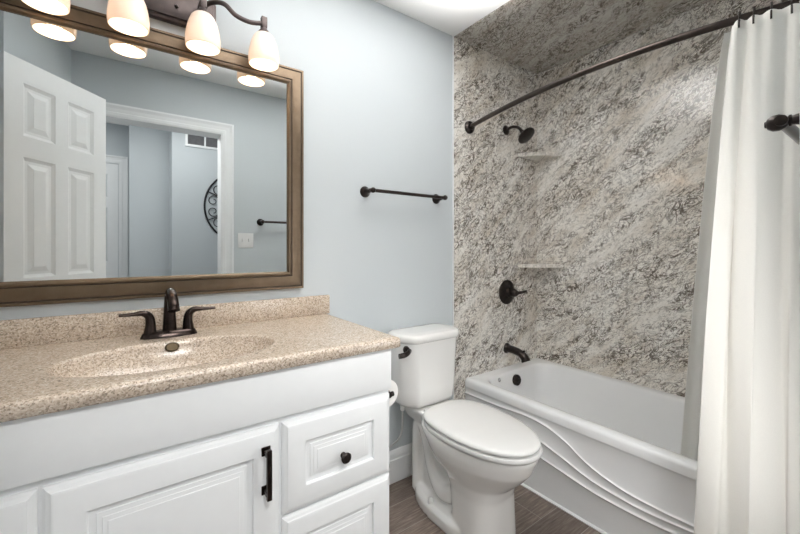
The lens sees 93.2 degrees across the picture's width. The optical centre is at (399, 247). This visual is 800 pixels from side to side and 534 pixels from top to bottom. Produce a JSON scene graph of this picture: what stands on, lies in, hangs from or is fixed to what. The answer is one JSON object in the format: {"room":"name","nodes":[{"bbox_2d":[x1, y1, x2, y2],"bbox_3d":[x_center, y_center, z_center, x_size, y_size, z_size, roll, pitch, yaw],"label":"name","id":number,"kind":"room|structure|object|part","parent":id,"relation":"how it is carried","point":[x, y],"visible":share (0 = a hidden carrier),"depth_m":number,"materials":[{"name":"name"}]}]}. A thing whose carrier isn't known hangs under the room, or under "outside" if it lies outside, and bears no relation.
{"room":"bathroom","nodes":[
{"label":"bathroom","id":0,"kind":"room"},
{"bbox_2d":[0,0,536,450],"bbox_3d":[-0.282,-0.014,1.846,3.010,2.440,0.127,0,0,-36],"label":"wall","id":1,"kind":"structure","parent":0,"point":[378,77],"depth_m":1.99,"materials":[{"name":"blue paint"}]},
{"bbox_2d":[21,0,278,71],"bbox_3d":[-0.795,-0.819,1.302,0.736,0.221,0.166,0,0,-36],"label":"vanity light","id":2,"kind":"object","parent":1,"relation":"attached to","point":[128,17],"visible":1,"depth_m":1.32,"materials":[{"name":"white glass"}]},
{"bbox_3d":[-1.031,-0.767,1.098,0.113,0.119,0.113,0,0,-36],"label":"lamp shade","id":3,"kind":"part","parent":2,"relation":"part of","materials":[{"name":"white glass"}]},
{"bbox_3d":[-0.871,-0.767,1.214,0.113,0.119,0.113,0,0,-36],"label":"lamp shade","id":4,"kind":"part","parent":2,"relation":"part of","materials":[{"name":"white glass"}]},
{"bbox_3d":[-0.835,-0.871,1.351,0.325,0.117,0.040,0,0,-36],"label":"plate","id":5,"kind":"part","parent":2,"relation":"part of","materials":[{"name":"brown metal"}]},
{"bbox_3d":[-0.698,-0.767,1.339,0.113,0.119,0.113,0,0,-36],"label":"lamp shade","id":6,"kind":"part","parent":2,"relation":"part of","materials":[{"name":"white glass"}]},
{"bbox_2d":[197,0,209,13],"bbox_3d":[-0.698,-0.855,1.339,0.049,0.074,0.049,0,0,-36],"label":"socket","id":7,"kind":"object","parent":2,"relation":"attached to","point":[202,9],"depth_m":1.33,"materials":[{"name":"brown metal"}]},
{"bbox_3d":[-0.624,-0.879,1.410,0.224,0.063,0.064,0,0,-16],"label":"arm","id":8,"kind":"part","parent":2,"relation":"part of","materials":[{"name":"brown metal"}]},
{"bbox_3d":[-0.527,-0.767,1.463,0.113,0.119,0.113,0,0,-36],"label":"lamp shade","id":9,"kind":"part","parent":2,"relation":"part of","materials":[{"name":"white glass"}]},
{"bbox_2d":[258,16,268,31],"bbox_3d":[-0.527,-0.855,1.463,0.049,0.074,0.049,0,0,-36],"label":"socket","id":10,"kind":"object","parent":2,"relation":"attached to","point":[262,23],"depth_m":1.45,"materials":[{"name":"brown metal"}]},
{"bbox_2d":[0,0,303,306],"bbox_3d":[-0.843,-0.299,1.351,1.036,0.947,0.032,0,0,-36],"label":"mirror","id":11,"kind":"object","parent":1,"relation":"attached to","point":[132,167],"visible":0.98,"depth_m":1.30,"materials":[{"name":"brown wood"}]},
{"bbox_2d":[0,295,329,349],"bbox_3d":[-0.844,0.256,1.356,1.280,0.084,0.020,0,0,-36],"label":"backsplash","id":12,"kind":"structure","parent":1,"relation":"attached to","point":[14,333],"depth_m":1.29,"materials":[{"name":"beige stone"}]},
{"bbox_2d":[389,443,411,484],"bbox_3d":[-0.019,1.125,1.958,0.818,0.163,0.014,0,0,-36],"label":"baseboard","id":13,"kind":"structure","parent":1,"relation":"attached to","point":[400,459],"depth_m":1.97,"materials":[{"name":"white paint"}]},
{"bbox_2d":[360,186,447,203],"bbox_3d":[0.042,-0.275,1.954,0.518,0.056,0.092,0,0,-36],"label":"towel bar","id":14,"kind":"object","parent":1,"relation":"attached to","point":[365,191],"visible":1,"depth_m":1.89,"materials":[{"name":"brown metal"}]},
{"bbox_3d":[-0.146,-0.275,1.819,0.056,0.056,0.092,0,0,-36],"label":"post","id":15,"kind":"part","parent":14,"relation":"part of","materials":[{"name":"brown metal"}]},
{"bbox_3d":[0.229,-0.275,2.090,0.056,0.056,0.092,0,0,-36],"label":"post","id":16,"kind":"part","parent":14,"relation":"part of","materials":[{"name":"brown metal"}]},
{"bbox_2d":[452,36,453,399],"bbox_3d":[0.309,-0.013,2.199,0.005,2.439,0.009,0,0,-36],"label":"trim","id":17,"kind":"structure","parent":1,"relation":"attached to","point":[452,36],"depth_m":2.19,"materials":[{"name":"white paint"}]},
{"bbox_2d":[499,280,526,303],"bbox_3d":[0.731,0.289,2.438,0.160,0.160,0.103,0,0,-36],"label":"shower valve","id":18,"kind":"object","parent":1,"relation":"attached to","point":[507,291],"visible":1,"depth_m":2.44,"materials":[{"name":"brown metal"}]},
{"bbox_3d":[0.758,0.289,2.447,0.116,0.054,0.060,0,0,-19],"label":"lever handle","id":19,"kind":"part","parent":18,"relation":"part of","materials":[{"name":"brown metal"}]},
{"bbox_2d":[504,343,530,362],"bbox_3d":[0.752,0.673,2.409,0.068,0.101,0.174,0,0,-36],"label":"tub spout","id":20,"kind":"object","parent":1,"relation":"attached to","point":[508,348],"visible":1,"depth_m":2.39,"materials":[{"name":"brown metal"}]},
{"bbox_2d":[503,125,534,143],"bbox_3d":[0.759,-0.731,2.403,0.114,0.141,0.192,0,0,-36],"label":"shower","id":21,"kind":"object","parent":1,"relation":"attached to","point":[527,134],"visible":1,"depth_m":2.37,"materials":[{"name":"brown metal"}]},
{"bbox_3d":[0.735,-0.755,2.422,0.022,0.065,0.127,0,0,-41],"label":"arm","id":22,"kind":"part","parent":21,"relation":"part of","materials":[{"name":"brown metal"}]},
{"bbox_2d":[465,0,799,133],"bbox_3d":[0.814,-0.724,1.620,0.193,0.076,1.556,0,0,-36],"label":"curtain rod","id":23,"kind":"object","parent":1,"relation":"attached to","point":[469,126],"visible":0.99,"depth_m":1.40,"materials":[{"name":"brown metal"}]},
{"bbox_2d":[681,32,730,460],"bbox_3d":[1.169,0.144,1.260,0.216,1.685,0.474,0,0,-36],"label":"liner","id":24,"kind":"object","parent":23,"relation":"hanging from","point":[691,418],"visible":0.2,"depth_m":1.38,"materials":[{"name":"grey plastic"}]},
{"bbox_2d":[738,11,740,27],"bbox_3d":[1.069,-0.714,1.189,0.060,0.065,0.006,0,0,-43],"label":"curtain ring","id":25,"kind":"object","parent":23,"relation":"hanging from","point":[739,15],"visible":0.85,"depth_m":1.18,"materials":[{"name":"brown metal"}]},
{"bbox_2d":[694,3,799,533],"bbox_3d":[1.103,0.216,1.116,0.385,1.860,0.069,0,0,36],"label":"shower curtain","id":26,"kind":"object","parent":23,"relation":"hanging from","point":[748,481],"visible":0.99,"depth_m":1.14,"materials":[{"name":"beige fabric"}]},
{"bbox_2d":[752,7,755,23],"bbox_3d":[1.094,-0.714,1.168,0.060,0.065,0.006,0,0,-43],"label":"curtain ring","id":27,"kind":"object","parent":23,"relation":"hanging from","point":[754,8],"visible":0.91,"depth_m":1.15,"materials":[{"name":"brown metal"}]},
{"bbox_2d":[770,2,772,18],"bbox_3d":[1.124,-0.714,1.143,0.060,0.065,0.006,0,0,-43],"label":"curtain ring","id":28,"kind":"object","parent":23,"relation":"hanging from","point":[771,3],"visible":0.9,"depth_m":1.13,"materials":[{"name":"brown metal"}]},
{"bbox_2d":[790,0,792,13],"bbox_3d":[1.158,-0.714,1.118,0.060,0.065,0.006,0,0,-43],"label":"curtain ring","id":29,"kind":"object","parent":23,"relation":"hanging from","point":[791,6],"visible":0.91,"depth_m":1.10,"materials":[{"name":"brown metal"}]},
{"bbox_2d":[389,475,600,533],"bbox_3d":[0.478,1.256,0.363,3.800,0.100,3.420,0,0,-36],"label":"floor","id":30,"kind":"structure","parent":0,"point":[534,514],"depth_m":1.69,"materials":[{"name":"brown wood"}]},
{"bbox_2d":[0,349,390,533],"bbox_3d":[-0.680,0.770,1.119,1.235,0.872,0.594,0,0,-36],"label":"vanity cabinet","id":31,"kind":"object","parent":30,"relation":"on","point":[304,449],"visible":0.96,"depth_m":0.96,"materials":[{"name":"white paint"}]},
{"bbox_3d":[-0.883,0.622,0.661,0.360,0.262,0.019,0,0,-36],"label":"drawer","id":32,"kind":"part","parent":31,"relation":"part of","materials":[{"name":"white paint"}]},
{"bbox_3d":[-0.534,0.778,0.914,0.485,0.575,0.019,0,0,-36],"label":"door","id":33,"kind":"part","parent":31,"relation":"part of","materials":[{"name":"white paint"}]},
{"bbox_2d":[0,295,399,422],"bbox_3d":[-0.680,0.321,1.130,1.280,0.214,0.577,0,0,-36],"label":"countertop","id":34,"kind":"structure","parent":31,"relation":"on","point":[51,364],"depth_m":1.15,"materials":[{"name":"beige stone"}]},
{"bbox_2d":[119,288,214,339],"bbox_3d":[-0.759,0.215,1.252,0.278,0.165,0.144,0,0,-36],"label":"faucet","id":35,"kind":"object","parent":34,"relation":"on","point":[169,329],"visible":1,"depth_m":1.26,"materials":[{"name":"brown metal"}]},
{"bbox_3d":[-0.854,0.244,1.233,0.101,0.078,0.037,0,0,-36],"label":"lever handle","id":36,"kind":"part","parent":35,"relation":"part of","materials":[{"name":"brown metal"}]},
{"bbox_3d":[-0.756,0.206,1.248,0.043,0.147,0.133,0,0,-36],"label":"spout","id":37,"kind":"part","parent":35,"relation":"part of","materials":[{"name":"brown metal"}]},
{"bbox_3d":[-0.711,0.244,1.336,0.101,0.078,0.037,0,0,-36],"label":"lever handle","id":38,"kind":"part","parent":35,"relation":"part of","materials":[{"name":"brown metal"}]},
{"bbox_3d":[-0.353,0.602,1.011,0.024,0.132,0.036,0,0,-36],"label":"handle","id":39,"kind":"part","parent":31,"relation":"part of","materials":[{"name":"brown metal"}]},
{"bbox_3d":[-0.183,0.912,1.168,0.365,0.307,0.019,0,0,-36],"label":"drawer","id":40,"kind":"part","parent":31,"relation":"part of","materials":[{"name":"white paint"}]},
{"bbox_3d":[-0.183,0.622,1.168,0.365,0.262,0.019,0,0,-36],"label":"drawer","id":41,"kind":"part","parent":31,"relation":"part of","materials":[{"name":"white paint"}]},
{"bbox_3d":[-0.166,0.636,1.150,0.033,0.033,0.030,0,0,-36],"label":"knob","id":42,"kind":"part","parent":31,"relation":"part of","materials":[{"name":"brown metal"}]},
{"bbox_2d":[388,323,542,533],"bbox_3d":[0.264,0.809,1.698,0.440,0.794,0.767,0,0,-36],"label":"toilet","id":43,"kind":"object","parent":30,"relation":"on","point":[469,458],"visible":0.99,"depth_m":1.62,"materials":[{"name":"white ceramic"}]},
{"bbox_2d":[389,405,404,467],"bbox_3d":[-0.044,0.938,1.869,0.132,0.324,0.060,0,0,21],"label":"water supply line","id":44,"kind":"object","parent":43,"relation":"attached to","point":[402,408],"visible":0.59,"depth_m":1.86,"materials":[{"name":"silver metal"}]},
{"bbox_3d":[0.027,0.483,1.763,0.048,0.048,0.103,0,0,17],"label":"flush lever","id":45,"kind":"part","parent":43,"relation":"part of","materials":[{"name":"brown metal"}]},
{"bbox_3d":[0.126,0.615,1.931,0.368,0.321,0.199,0,0,-36],"label":"tank","id":46,"kind":"part","parent":43,"relation":"part of","materials":[{"name":"white ceramic"}]},
{"bbox_3d":[0.129,0.433,1.928,0.384,0.042,0.217,0,0,-36],"label":"tank lid","id":47,"kind":"part","parent":43,"relation":"part of","materials":[{"name":"white ceramic"}]},
{"bbox_3d":[0.286,0.991,1.710,0.357,0.430,0.729,0,0,-36],"label":"bowl","id":48,"kind":"part","parent":43,"relation":"part of","materials":[{"name":"white ceramic"}]},
{"bbox_3d":[0.346,0.761,1.627,0.354,0.026,0.532,0,0,-36],"label":"seat lid","id":49,"kind":"part","parent":43,"relation":"part of","materials":[{"name":"white plastic"}]},
{"bbox_3d":[0.348,0.790,1.625,0.364,0.024,0.539,0,0,-36],"label":"seat","id":50,"kind":"part","parent":43,"relation":"part of","materials":[{"name":"white plastic"}]},
{"bbox_2d":[465,358,697,533],"bbox_3d":[1.123,0.991,1.844,0.722,0.430,1.524,0,0,-36],"label":"bathtub","id":51,"kind":"object","parent":30,"relation":"on","point":[611,457],"visible":0.69,"depth_m":1.76,"materials":[{"name":"white plastic"}]},
{"bbox_3d":[0.738,0.835,2.390,0.068,0.070,0.030,0,0,-36],"label":"overflow plate","id":52,"kind":"part","parent":51,"relation":"part of","materials":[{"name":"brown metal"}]},
{"bbox_2d":[521,484,604,533],"bbox_3d":[0.829,1.203,1.631,0.006,0.006,1.524,0,0,-36],"label":"trim","id":53,"kind":"structure","parent":51,"relation":"attached to","point":[521,484],"depth_m":1.73,"materials":[{"name":"white paint"}]},
{"bbox_2d":[465,358,697,480],"bbox_3d":[1.123,0.991,1.844,0.721,0.430,1.524,0,0,-36],"label":"basin","id":54,"kind":"object","parent":51,"relation":"in","point":[589,426],"depth_m":1.96,"materials":[{"name":"white ceramic"}]},
{"bbox_2d":[374,0,711,73],"bbox_3d":[0.478,-1.280,0.363,3.800,0.107,3.420,0,0,-36],"label":"ceiling","id":55,"kind":"structure","parent":0,"point":[536,36],"depth_m":2.06,"materials":[{"name":"paint"}]},
{"bbox_2d":[537,0,788,396],"bbox_3d":[1.419,-0.011,2.058,0.007,2.433,1.526,0,0,-36],"label":"wall","id":56,"kind":"structure","parent":0,"point":[620,206],"depth_m":2.18,"materials":[{"name":"stone"}]},
{"bbox_2d":[518,152,560,160],"bbox_3d":[0.935,-0.625,2.536,0.216,0.022,0.183,0,0,-36],"label":"corner shelf","id":57,"kind":"object","parent":56,"relation":"attached to","point":[536,156],"visible":1,"depth_m":2.53,"materials":[{"name":"stone"}]},
{"bbox_2d":[518,263,562,267],"bbox_3d":[0.939,0.119,2.530,0.216,0.021,0.198,0,0,-36],"label":"corner shelf","id":58,"kind":"object","parent":56,"relation":"attached to","point":[536,265],"visible":1,"depth_m":2.50,"materials":[{"name":"stone"}]},
{"bbox_3d":[0.690,-0.014,0.505,3.010,2.440,0.120,0,0,-36],"label":"wall","id":59,"kind":"structure","parent":0,"visible":0},
{"bbox_2d":[764,113,799,144],"bbox_3d":[0.826,-0.206,0.734,0.518,0.056,0.092,0,0,-36],"label":"towel bar","id":60,"kind":"object","parent":59,"relation":"attached to","point":[787,124],"visible":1,"depth_m":0.62,"materials":[{"name":"brown metal"}]},
{"bbox_3d":[0.639,-0.206,0.599,0.056,0.056,0.092,0,0,-36],"label":"post","id":61,"kind":"part","parent":60,"relation":"part of","materials":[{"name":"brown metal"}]},
{"bbox_3d":[-0.096,0.538,1.430,0.076,0.032,0.166,0,0,-36],"label":"toilet paper holder","id":62,"kind":"object","parent":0,"visible":0},
{"bbox_2d":[389,380,397,406],"bbox_3d":[-0.079,0.540,1.440,0.103,0.103,0.104,0,0,-36],"label":"toilet paper roll","id":63,"kind":"object","parent":62,"relation":"on","point":[394,388],"visible":0.17,"depth_m":1.42,"materials":[{"name":"paper"}]}
]}

